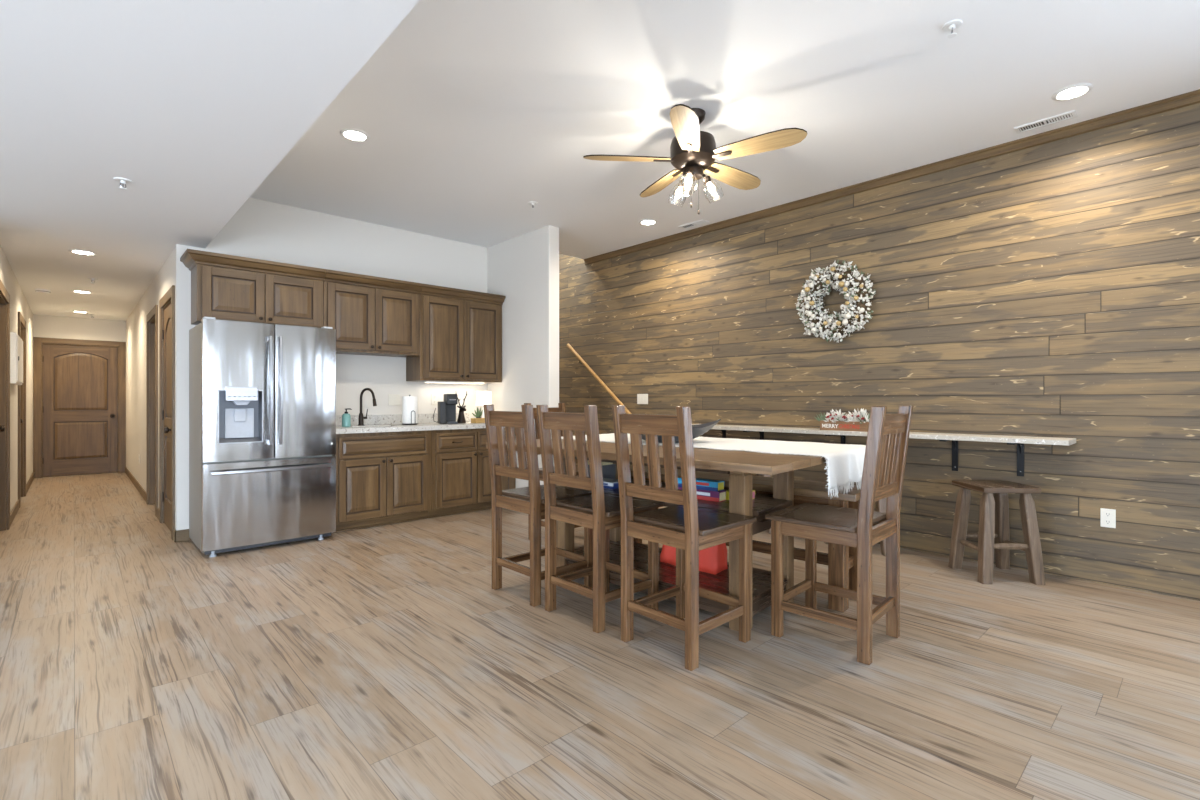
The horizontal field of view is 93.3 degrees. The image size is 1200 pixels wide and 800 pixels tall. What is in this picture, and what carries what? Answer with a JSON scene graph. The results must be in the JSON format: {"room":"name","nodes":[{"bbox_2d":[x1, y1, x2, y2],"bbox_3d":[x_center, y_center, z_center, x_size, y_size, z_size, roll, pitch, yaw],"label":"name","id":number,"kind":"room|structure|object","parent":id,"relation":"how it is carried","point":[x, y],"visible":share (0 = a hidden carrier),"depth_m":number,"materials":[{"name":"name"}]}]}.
{"room":"kitchen","nodes":[
{"label":"kitchen","id":0,"kind":"room"},
{"bbox_2d":[0,245,32,511],"bbox_3d":[-6.424,-0.057,6.173,0.120,2.440,6.030,0,0,-43],"label":"wall","id":1,"kind":"structure","parent":0,"point":[18,302],"depth_m":5.96,"materials":[{"name":"paint"}]},
{"bbox_2d":[0,280,9,530],"bbox_3d":[-5.038,0.106,4.703,0.128,2.115,1.080,0,0,-43],"label":"trim","id":2,"kind":"structure","parent":1,"relation":"attached to","point":[4,305],"depth_m":5.05,"materials":[{"name":"brown wood"}]},
{"bbox_2d":[10,332,22,384],"bbox_3d":[-5.803,-0.397,5.637,0.060,0.480,0.840,0,0,-43],"label":"wall panel","id":3,"kind":"object","parent":1,"relation":"attached to","point":[16,343],"visible":0.93,"depth_m":5.35,"materials":[{"name":"white metal"}]},
{"bbox_2d":[18,312,25,507],"bbox_3d":[-6.662,0.106,6.449,0.128,2.115,1.090,0,0,-43],"label":"trim","id":4,"kind":"structure","parent":1,"relation":"attached to","point":[21,321],"depth_m":6.80,"materials":[{"name":"brown wood"}]},
{"bbox_2d":[10,472,33,525],"bbox_3d":[-6.896,1.116,6.779,0.014,0.095,4.460,0,0,-43],"label":"baseboard","id":5,"kind":"structure","parent":1,"relation":"attached to","point":[15,509],"depth_m":5.87,"materials":[{"name":"brown wood"}]},
{"bbox_2d":[33,314,125,346],"bbox_3d":[-8.087,-0.057,8.825,1.297,2.440,0.120,0,0,-43],"label":"wall","id":6,"kind":"structure","parent":0,"point":[45,326],"depth_m":8.76,"materials":[{"name":"paint"}]},
{"bbox_2d":[33,337,125,477],"bbox_3d":[-8.077,0.114,8.816,1.056,2.100,0.128,0,0,-43],"label":"trim","id":7,"kind":"structure","parent":6,"relation":"attached to","point":[38,342],"depth_m":8.55,"materials":[{"name":"brown wood"}]},
{"bbox_2d":[43,344,117,476],"bbox_3d":[-8.047,0.154,8.778,0.861,2.002,0.108,0,0,-43],"label":"door","id":8,"kind":"structure","parent":6,"relation":"in","point":[80,383],"depth_m":8.78,"materials":[{"name":"brown wood"}]},
{"bbox_2d":[126,249,173,507],"bbox_3d":[-5.562,-0.057,6.974,0.120,2.440,6.030,0,0,-43],"label":"wall","id":9,"kind":"structure","parent":0,"point":[162,282],"depth_m":7.12,"materials":[{"name":"paint"}]},
{"bbox_2d":[125,466,175,541],"bbox_3d":[-5.566,1.116,6.880,0.014,0.095,6.164,0,0,-43],"label":"baseboard","id":10,"kind":"structure","parent":9,"relation":"attached to","point":[134,481],"depth_m":6.99,"materials":[{"name":"brown wood"}]},
{"bbox_2d":[146,304,157,515],"bbox_3d":[-4.711,0.106,6.038,0.128,2.115,0.990,0,0,-43],"label":"trim","id":11,"kind":"structure","parent":9,"relation":"attached to","point":[152,316],"depth_m":6.30,"materials":[{"name":"brown wood"}]},
{"bbox_2d":[162,304,170,530],"bbox_3d":[-3.869,0.154,5.057,0.108,2.002,0.783,0,0,-43],"label":"door","id":12,"kind":"structure","parent":9,"relation":"in","point":[166,333],"depth_m":5.16,"materials":[{"name":"brown wood"}]},
{"bbox_2d":[159,285,174,539],"bbox_3d":[-3.829,0.106,5.090,0.128,2.115,0.980,0,0,-43],"label":"trim","id":13,"kind":"structure","parent":9,"relation":"attached to","point":[169,295],"depth_m":5.09,"materials":[{"name":"brown wood"}]},
{"bbox_2d":[0,0,419,320],"bbox_3d":[-3.925,-1.657,2.024,4.610,0.760,15.910,0,0,-43],"label":"ceiling","id":14,"kind":"structure","parent":0,"point":[193,103],"depth_m":2.54,"materials":[{"name":"paint"}]},
{"bbox_2d":[35,289,50,293],"bbox_3d":[-6.456,-1.256,6.559,0.136,0.040,0.136,0,0,-43],"label":"smoke detector","id":15,"kind":"object","parent":14,"relation":"attached to","point":[43,291],"visible":1,"depth_m":6.52,"materials":[{"name":"white plastic"}]},
{"bbox_2d":[71,290,92,292],"bbox_3d":[-6.094,-1.272,6.659,0.188,0.009,0.188,0,0,-43],"label":"recessed light","id":16,"kind":"object","parent":14,"relation":"in","point":[77,291],"visible":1,"depth_m":6.63,"materials":[{"name":"white plastic"}]},
{"bbox_2d":[68,249,96,254],"bbox_3d":[-4.458,-1.272,4.882,0.188,0.009,0.188,0,0,-43],"label":"recessed light","id":17,"kind":"object","parent":14,"relation":"in","point":[77,251],"visible":1,"depth_m":4.87,"materials":[{"name":"white plastic"}]},
{"bbox_2d":[114,177,131,189],"bbox_3d":[-2.768,-1.250,3.284,0.084,0.053,0.084,0,0,24],"label":"sprinkler","id":18,"kind":"object","parent":14,"relation":"attached to","point":[122,181],"visible":1,"depth_m":3.27,"materials":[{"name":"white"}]},
{"bbox_2d":[174,197,486,529],"bbox_3d":[-4.005,-0.311,4.223,7.487,2.950,0.120,0,0,-43],"label":"wall","id":19,"kind":"structure","parent":0,"point":[260,229],"depth_m":5.57,"materials":[{"name":"paint"}]},
{"bbox_2d":[175,529,190,541],"bbox_3d":[-3.434,1.116,4.663,0.117,0.095,0.014,0,0,-43],"label":"baseboard","id":20,"kind":"structure","parent":19,"relation":"attached to","point":[181,535],"depth_m":4.65,"materials":[{"name":"brown wood"}]},
{"bbox_2d":[180,249,325,327],"bbox_3d":[-2.947,-0.896,4.849,1.007,0.540,0.398,0,0,-43],"label":"upper cabinet","id":21,"kind":"object","parent":19,"relation":"attached to","point":[223,286],"visible":0.94,"depth_m":4.71,"materials":[{"name":"brown wood"}]},
{"bbox_2d":[323,269,422,356],"bbox_3d":[-2.243,-0.807,5.504,0.910,0.718,0.398,0,0,-43],"label":"upper cabinet","id":22,"kind":"object","parent":19,"relation":"attached to","point":[369,315],"visible":0.88,"depth_m":5.37,"materials":[{"name":"brown wood"}]},
{"bbox_2d":[336,413,481,425],"bbox_3d":[-2.009,0.199,5.980,1.888,0.100,0.020,0,0,-43],"label":"backsplash","id":23,"kind":"structure","parent":19,"relation":"attached to","point":[385,418],"depth_m":5.82,"materials":[{"name":"stone"}]},
{"bbox_2d":[431,394,437,404],"bbox_3d":[-1.807,-0.006,6.179,0.072,0.116,0.009,0,0,-43],"label":"wall outlet","id":24,"kind":"object","parent":19,"relation":"attached to","point":[434,397],"visible":1,"depth_m":6.18,"materials":[{"name":"white plastic"}]},
{"bbox_2d":[406,284,505,382],"bbox_3d":[-1.550,-0.682,6.149,0.977,0.968,0.398,0,0,-43],"label":"upper cabinet","id":25,"kind":"object","parent":19,"relation":"attached to","point":[460,330],"visible":0.98,"depth_m":5.99,"materials":[{"name":"brown wood"}]},
{"bbox_2d":[424,381,484,383],"bbox_3d":[-1.581,-0.190,6.178,0.700,0.017,0.060,0,0,-43],"label":"light","id":26,"kind":"object","parent":25,"relation":"attached to","point":[424,381],"visible":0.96,"depth_m":6.16,"materials":[{"name":"white plastic"}]},
{"bbox_2d":[487,225,558,487],"bbox_3d":[-0.872,-0.311,6.250,0.138,2.950,1.180,0,0,-43],"label":"wall partition","id":27,"kind":"structure","parent":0,"point":[524,269],"depth_m":6.04,"materials":[{"name":"paint"}]},
{"bbox_2d":[0,472,1199,799],"bbox_3d":[-2.436,1.214,3.478,8.770,0.100,16.010,0,0,-43],"label":"floor","id":28,"kind":"structure","parent":0,"point":[383,662],"depth_m":2.36,"materials":[{"name":"brown wood"}]},
{"bbox_2d":[189,317,335,556],"bbox_3d":[-2.771,0.276,4.669,0.922,1.775,0.788,0,0,-43],"label":"refrigerator","id":29,"kind":"object","parent":28,"relation":"on","point":[262,396],"visible":1,"depth_m":4.40,"materials":[{"name":"grey metal"}]},
{"bbox_2d":[332,430,430,532],"bbox_3d":[-2.157,0.728,5.416,0.894,0.868,0.644,0,0,-43],"label":"base cabinet","id":30,"kind":"object","parent":28,"relation":"on","point":[383,478],"visible":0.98,"depth_m":5.18,"materials":[{"name":"brown wood"}]},
{"bbox_2d":[428,427,514,517],"bbox_3d":[-1.468,0.728,6.056,0.982,0.868,0.646,0,0,-43],"label":"base cabinet","id":31,"kind":"object","parent":28,"relation":"on","point":[460,468],"visible":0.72,"depth_m":5.73,"materials":[{"name":"brown wood"}]},
{"bbox_2d":[336,413,485,433],"bbox_3d":[-1.801,0.221,5.757,1.888,0.145,0.629,0,0,-43],"label":"countertop","id":32,"kind":"structure","parent":31,"relation":"on","point":[385,422],"depth_m":5.64,"materials":[{"name":"stone"}]},
{"bbox_2d":[342,408,351,426],"bbox_3d":[-2.350,0.163,5.243,0.076,0.170,0.076,0,0,3],"label":"soap dispenser","id":33,"kind":"object","parent":32,"relation":"on","point":[346,418],"visible":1,"depth_m":5.21,"materials":[{"name":"teal glass"}]},
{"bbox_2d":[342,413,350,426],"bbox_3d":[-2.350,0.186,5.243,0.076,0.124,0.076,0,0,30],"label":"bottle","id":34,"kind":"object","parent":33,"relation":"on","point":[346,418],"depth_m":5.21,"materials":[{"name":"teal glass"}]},
{"bbox_2d":[358,388,376,425],"bbox_3d":[-2.265,0.065,5.523,0.184,0.366,0.074,0,0,-5],"label":"faucet","id":35,"kind":"object","parent":32,"relation":"on","point":[361,417],"visible":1,"depth_m":5.50,"materials":[{"name":"brown metal"}]},
{"bbox_2d":[402,395,417,424],"bbox_3d":[-1.912,0.098,5.689,0.156,0.300,0.160,0,0,-43],"label":"paper towel holder","id":36,"kind":"object","parent":32,"relation":"on","point":[409,403],"visible":1,"depth_m":5.63,"materials":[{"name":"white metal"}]},
{"bbox_2d":[433,394,457,423],"bbox_3d":[-1.632,0.092,5.966,0.221,0.312,0.320,0,0,-23],"label":"coffee maker","id":37,"kind":"object","parent":32,"relation":"on","point":[446,409],"visible":1,"depth_m":5.88,"materials":[{"name":"grey plastic"}]},
{"bbox_2d":[446,421,457,423],"bbox_3d":[-1.551,0.236,5.915,0.104,0.024,0.129,0,0,-23],"label":"drip tray","id":38,"kind":"object","parent":37,"relation":"on","point":[447,422],"depth_m":5.87,"materials":[{"name":"grey plastic"}]},
{"bbox_2d":[456,391,466,422],"bbox_3d":[-1.498,0.075,6.118,0.116,0.345,0.122,0,0,-7],"label":"deer figurine","id":39,"kind":"object","parent":32,"relation":"on","point":[461,418],"visible":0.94,"depth_m":6.09,"materials":[{"name":"brown ceramic"}]},
{"bbox_2d":[471,407,484,422],"bbox_3d":[-1.313,0.161,6.144,0.125,0.174,0.159,0,0,36],"label":"potted succulent","id":40,"kind":"object","parent":32,"relation":"on","point":[478,419],"visible":0.98,"depth_m":6.12,"materials":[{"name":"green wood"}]},
{"bbox_2d":[471,418,484,422],"bbox_3d":[-1.318,0.222,6.148,0.080,0.052,0.159,0,0,36],"label":"pot","id":41,"kind":"object","parent":40,"relation":"attached to","point":[473,420],"depth_m":6.10,"materials":[{"name":"beige wood"}]},
{"bbox_2d":[476,391,491,417],"bbox_3d":[-1.299,0.075,6.330,0.172,0.345,0.172,0,0,-43],"label":"table lamp","id":42,"kind":"object","parent":32,"relation":"on","point":[482,397],"visible":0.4,"depth_m":6.26,"materials":[{"name":"white fabric"}]},
{"bbox_2d":[483,404,592,606],"bbox_3d":[-0.366,0.595,3.481,0.548,1.137,0.470,0,0,-44],"label":"bar chair","id":43,"kind":"object","parent":28,"relation":"on","point":[530,500],"visible":0.77,"depth_m":3.35,"materials":[{"name":"brown wood"}]},
{"bbox_2d":[524,403,581,539],"bbox_3d":[-0.293,0.595,4.720,0.548,1.137,0.470,0,0,43],"label":"bar chair","id":44,"kind":"object","parent":28,"relation":"on","point":[562,408],"visible":0.08,"depth_m":4.77,"materials":[{"name":"brown wood"}]},
{"bbox_2d":[536,405,663,632],"bbox_3d":[-0.003,0.595,3.119,0.548,1.137,0.470,0,0,-43],"label":"bar chair","id":45,"kind":"object","parent":28,"relation":"on","point":[599,511],"visible":0.96,"depth_m":2.99,"materials":[{"name":"brown wood"}]},
{"bbox_2d":[486,439,830,631],"bbox_3d":[0.457,0.717,3.463,1.915,0.893,1.399,0,0,42],"label":"dining table","id":46,"kind":"object","parent":28,"relation":"on","point":[740,466],"visible":0.3,"depth_m":3.02,"materials":[{"name":"brown wood"}]},
{"bbox_2d":[588,464,615,478],"bbox_3d":[-0.005,0.506,3.948,0.163,0.115,0.163,0,0,42],"label":"game box","id":47,"kind":"object","parent":46,"relation":"on","point":[609,471],"visible":0.2,"depth_m":3.90,"materials":[{"name":"black cardboard"}]},
{"bbox_2d":[587,460,612,464],"bbox_3d":[-0.005,0.434,3.948,0.133,0.028,0.143,0,0,42],"label":"game box","id":48,"kind":"object","parent":47,"relation":"on","point":[603,463],"visible":0.09,"depth_m":3.91,"materials":[{"name":"cardboard"}]},
{"bbox_2d":[589,474,614,478],"bbox_3d":[-0.005,0.538,3.948,0.160,0.052,0.160,0,0,42],"label":"tray","id":49,"kind":"object","parent":47,"relation":"on","point":[611,476],"depth_m":3.91,"materials":[{"name":"brown wood"}]},
{"bbox_2d":[603,478,618,488],"bbox_3d":[0.050,0.543,3.695,0.204,0.040,0.134,0,0,42],"label":"game box","id":50,"kind":"object","parent":46,"relation":"on","point":[608,483],"visible":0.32,"depth_m":3.61,"materials":[{"name":"blue cardboard"}]},
{"bbox_2d":[565,541,786,603],"bbox_3d":[0.413,1.028,3.495,1.363,0.028,0.594,0,0,42],"label":"shelf","id":51,"kind":"object","parent":46,"relation":"attached to","point":[761,579],"depth_m":3.27,"materials":[{"name":"brown wood"}]},
{"bbox_2d":[566,479,791,516],"bbox_3d":[0.412,0.578,3.496,1.425,0.028,0.594,0,0,42],"label":"shelf","id":52,"kind":"object","parent":46,"relation":"attached to","point":[763,504],"depth_m":3.08,"materials":[{"name":"brown wood"}]},
{"bbox_2d":[660,543,727,574],"bbox_3d":[0.575,0.841,3.472,0.390,0.348,0.170,0,0,42],"label":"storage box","id":53,"kind":"object","parent":46,"relation":"on","point":[712,560],"visible":0.23,"depth_m":3.35,"materials":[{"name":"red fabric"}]},
{"bbox_2d":[678,487,725,501],"bbox_3d":[0.580,0.535,3.237,0.274,0.056,0.079,0,0,42],"label":"game box","id":54,"kind":"object","parent":46,"relation":"on","point":[719,496],"visible":0.58,"depth_m":3.16,"materials":[{"name":"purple cardboard"}]},
{"bbox_2d":[678,477,723,491],"bbox_3d":[0.576,0.480,3.240,0.264,0.052,0.077,0,0,42],"label":"game box","id":55,"kind":"object","parent":54,"relation":"on","point":[702,484],"visible":0.68,"depth_m":3.17,"materials":[{"name":"blue cardboard"}]},
{"bbox_2d":[678,483,723,491],"bbox_3d":[0.576,0.495,3.241,0.260,0.023,0.073,0,0,42],"label":"tray","id":56,"kind":"object","parent":55,"relation":"on","point":[716,487],"depth_m":3.16,"materials":[{"name":"brown wood"}]},
{"bbox_2d":[696,482,708,485],"bbox_3d":[0.560,0.473,3.204,0.130,0.016,0.002,0,0,42],"label":"print","id":57,"kind":"object","parent":55,"relation":"on","point":[697,483],"depth_m":3.19},
{"bbox_2d":[718,482,723,490],"bbox_3d":[0.674,0.480,3.153,0.002,0.042,0.061,0,0,42],"label":"print","id":58,"kind":"object","parent":55,"relation":"on","point":[720,485],"depth_m":3.16},
{"bbox_2d":[697,491,709,495],"bbox_3d":[0.564,0.527,3.200,0.135,0.017,0.002,0,0,42],"label":"print","id":59,"kind":"object","parent":54,"relation":"on","point":[699,493],"depth_m":3.18},
{"bbox_2d":[720,492,725,500],"bbox_3d":[0.681,0.535,3.146,0.001,0.045,0.063,0,0,42],"label":"print","id":60,"kind":"object","parent":54,"relation":"on","point":[722,495],"depth_m":3.15},
{"bbox_2d":[551,433,865,496],"bbox_3d":[0.611,0.368,3.627,2.035,0.212,0.867,0,0,42],"label":"table runner","id":61,"kind":"object","parent":46,"relation":"on","point":[844,462],"visible":0.56,"depth_m":3.03,"materials":[{"name":"white fabric"}]},
{"bbox_2d":[642,419,720,442],"bbox_3d":[0.423,0.193,3.576,0.484,0.147,0.484,0,0,-45],"label":"square bowl","id":62,"kind":"object","parent":61,"relation":"on","point":[700,429],"visible":0.23,"depth_m":3.51,"materials":[{"name":"grey ceramic"}]},
{"bbox_2d":[726,490,754,499],"bbox_3d":[0.793,0.539,3.220,0.124,0.048,0.144,0,0,42],"label":"game box","id":63,"kind":"object","parent":46,"relation":"on","point":[727,491],"visible":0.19,"depth_m":3.21,"materials":[{"name":"cardboard"}]},
{"bbox_2d":[612,406,756,670],"bbox_3d":[0.402,0.595,2.725,0.548,1.137,0.470,0,0,-43],"label":"bar chair","id":64,"kind":"object","parent":28,"relation":"on","point":[687,527],"visible":1,"depth_m":2.63,"materials":[{"name":"brown wood"}]},
{"bbox_2d":[630,464,859,611],"bbox_3d":[0.800,0.836,3.797,1.860,0.655,0.350,0,0,42],"label":"bench","id":65,"kind":"object","parent":28,"relation":"on","point":[841,560],"visible":0.22,"depth_m":3.26,"materials":[{"name":"brown wood"}]},
{"bbox_2d":[756,474,770,533],"bbox_3d":[1.345,0.859,5.102,0.388,0.609,0.388,0,0,3],"label":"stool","id":66,"kind":"object","parent":28,"relation":"on","point":[769,530],"visible":0.02,"depth_m":4.94,"materials":[{"name":"brown wood"}]},
{"bbox_2d":[765,405,912,664],"bbox_3d":[1.174,0.595,2.780,0.548,1.137,0.470,0,0,44],"label":"bar chair","id":67,"kind":"object","parent":28,"relation":"on","point":[862,528],"visible":1,"depth_m":2.69,"materials":[{"name":"brown wood"}]},
{"bbox_2d":[824,469,886,555],"bbox_3d":[2.003,0.859,4.417,0.388,0.609,0.388,0,0,5],"label":"stool","id":68,"kind":"object","parent":28,"relation":"on","point":[881,505],"visible":0.07,"depth_m":4.24,"materials":[{"name":"brown wood"}]},
{"bbox_2d":[948,480,1045,584],"bbox_3d":[2.618,0.859,3.756,0.388,0.609,0.388,0,0,2],"label":"stool","id":69,"kind":"object","parent":28,"relation":"on","point":[994,511],"visible":1,"depth_m":3.63,"materials":[{"name":"brown wood"}]},
{"bbox_2d":[250,0,1199,258],"bbox_3d":[1.408,-1.911,2.730,4.160,0.250,9.680,0,0,-43],"label":"ceiling","id":70,"kind":"structure","parent":0,"point":[472,112],"depth_m":3.35,"materials":[{"name":"paint"}]},
{"bbox_2d":[340,128,369,141],"bbox_3d":[-1.652,-1.782,3.816,0.188,0.009,0.188,0,0,-43],"label":"recessed light","id":71,"kind":"object","parent":70,"relation":"in","point":[351,134],"visible":1,"depth_m":3.81,"materials":[{"name":"white plastic"}]},
{"bbox_2d":[528,201,537,208],"bbox_3d":[-0.607,-1.760,5.133,0.084,0.053,0.084,0,0,24],"label":"sprinkler","id":72,"kind":"object","parent":70,"relation":"attached to","point":[532,203],"visible":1,"depth_m":5.12,"materials":[{"name":"white metal"}]},
{"bbox_2d":[639,219,656,224],"bbox_3d":[0.482,-1.782,5.681,0.188,0.009,0.188,0,0,-43],"label":"recessed light","id":73,"kind":"object","parent":70,"relation":"in","point":[645,221],"visible":1,"depth_m":5.67,"materials":[{"name":"white plastic"}]},
{"bbox_2d":[678,219,708,228],"bbox_3d":[0.951,-1.782,5.746,0.110,0.008,0.310,0,0,-43],"label":"ceiling vent","id":74,"kind":"object","parent":70,"relation":"in","point":[700,222],"visible":1,"depth_m":5.74,"materials":[{"name":"white metal"}]},
{"bbox_2d":[583,104,806,213],"bbox_3d":[0.626,-1.472,3.566,1.265,0.630,1.306,0,0,-43],"label":"ceiling fan","id":75,"kind":"object","parent":70,"relation":"hanging from","point":[693,151],"visible":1,"depth_m":3.44,"materials":[{"name":"brown wood"}]},
{"bbox_2d":[942,19,961,37],"bbox_3d":[1.677,-1.760,2.696,0.084,0.053,0.084,0,0,24],"label":"sprinkler","id":76,"kind":"object","parent":70,"relation":"attached to","point":[951,25],"visible":1,"depth_m":2.69,"materials":[{"name":"white metal"}]},
{"bbox_2d":[1014,110,1077,133],"bbox_3d":[2.859,-1.782,3.636,0.110,0.008,0.310,0,0,-43],"label":"ceiling vent","id":77,"kind":"object","parent":70,"relation":"in","point":[1072,114],"visible":1,"depth_m":3.63,"materials":[{"name":"white metal"}]},
{"bbox_2d":[1051,83,1093,100],"bbox_3d":[2.738,-1.782,3.283,0.188,0.009,0.188,0,0,-43],"label":"recessed light","id":78,"kind":"object","parent":70,"relation":"in","point":[1074,91],"visible":1,"depth_m":3.27,"materials":[{"name":"white plastic"}]},
{"bbox_2d":[559,103,1199,600],"bbox_3d":[1.773,-1.437,5.200,0.140,5.200,12.800,0,0,-43],"label":"wall","id":79,"kind":"structure","parent":0,"point":[1052,289],"depth_m":4.04,"materials":[{"name":"brown wood"}]},
{"bbox_2d":[567,344,630,413],"bbox_3d":[-0.002,-0.257,6.939,0.092,0.952,1.190,0,0,-43],"label":"handrail","id":80,"kind":"object","parent":79,"relation":"attached to","point":[569,346],"visible":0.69,"depth_m":6.91,"materials":[{"name":"brown wood"}]},
{"bbox_2d":[637,394,647,403],"bbox_3d":[0.486,-0.011,6.475,0.009,0.116,0.165,0,0,-43],"label":"wall switch","id":81,"kind":"object","parent":79,"relation":"attached to","point":[641,398],"visible":1,"depth_m":6.47,"materials":[{"name":"white plastic"}]},
{"bbox_2d":[792,259,875,342],"bbox_3d":[1.946,-0.830,4.752,0.211,0.706,0.724,0,0,-43],"label":"wreath","id":82,"kind":"object","parent":79,"relation":"attached to","point":[860,300],"visible":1,"depth_m":4.71,"materials":[{"name":"white plant"}]},
{"bbox_2d":[692,424,1075,475],"bbox_3d":[1.954,0.386,4.688,0.291,0.275,3.035,0,0,-43],"label":"wall bar","id":83,"kind":"object","parent":79,"relation":"attached to","point":[1020,441],"visible":0.68,"depth_m":4.08,"materials":[{"name":"stone"}]},
{"bbox_2d":[815,408,869,431],"bbox_3d":[1.992,0.154,4.580,0.209,0.187,0.516,0,0,-43],"label":"planter","id":84,"kind":"object","parent":83,"relation":"on","point":[838,421],"visible":0.98,"depth_m":4.54,"materials":[{"name":"brown wood"}]},
{"bbox_2d":[584,89,1199,264],"bbox_3d":[2.869,-1.752,3.897,0.030,0.068,9.000,0,0,-43],"label":"trim","id":85,"kind":"structure","parent":79,"relation":"attached to","point":[1193,97],"depth_m":4.20,"materials":[{"name":"brown wood"}]},
{"bbox_2d":[1100,508,1115,527],"bbox_3d":[3.196,0.744,3.561,0.009,0.116,0.072,0,0,-43],"label":"wall outlet","id":86,"kind":"object","parent":79,"relation":"attached to","point":[1107,516],"visible":1,"depth_m":3.56,"materials":[{"name":"white plastic"}]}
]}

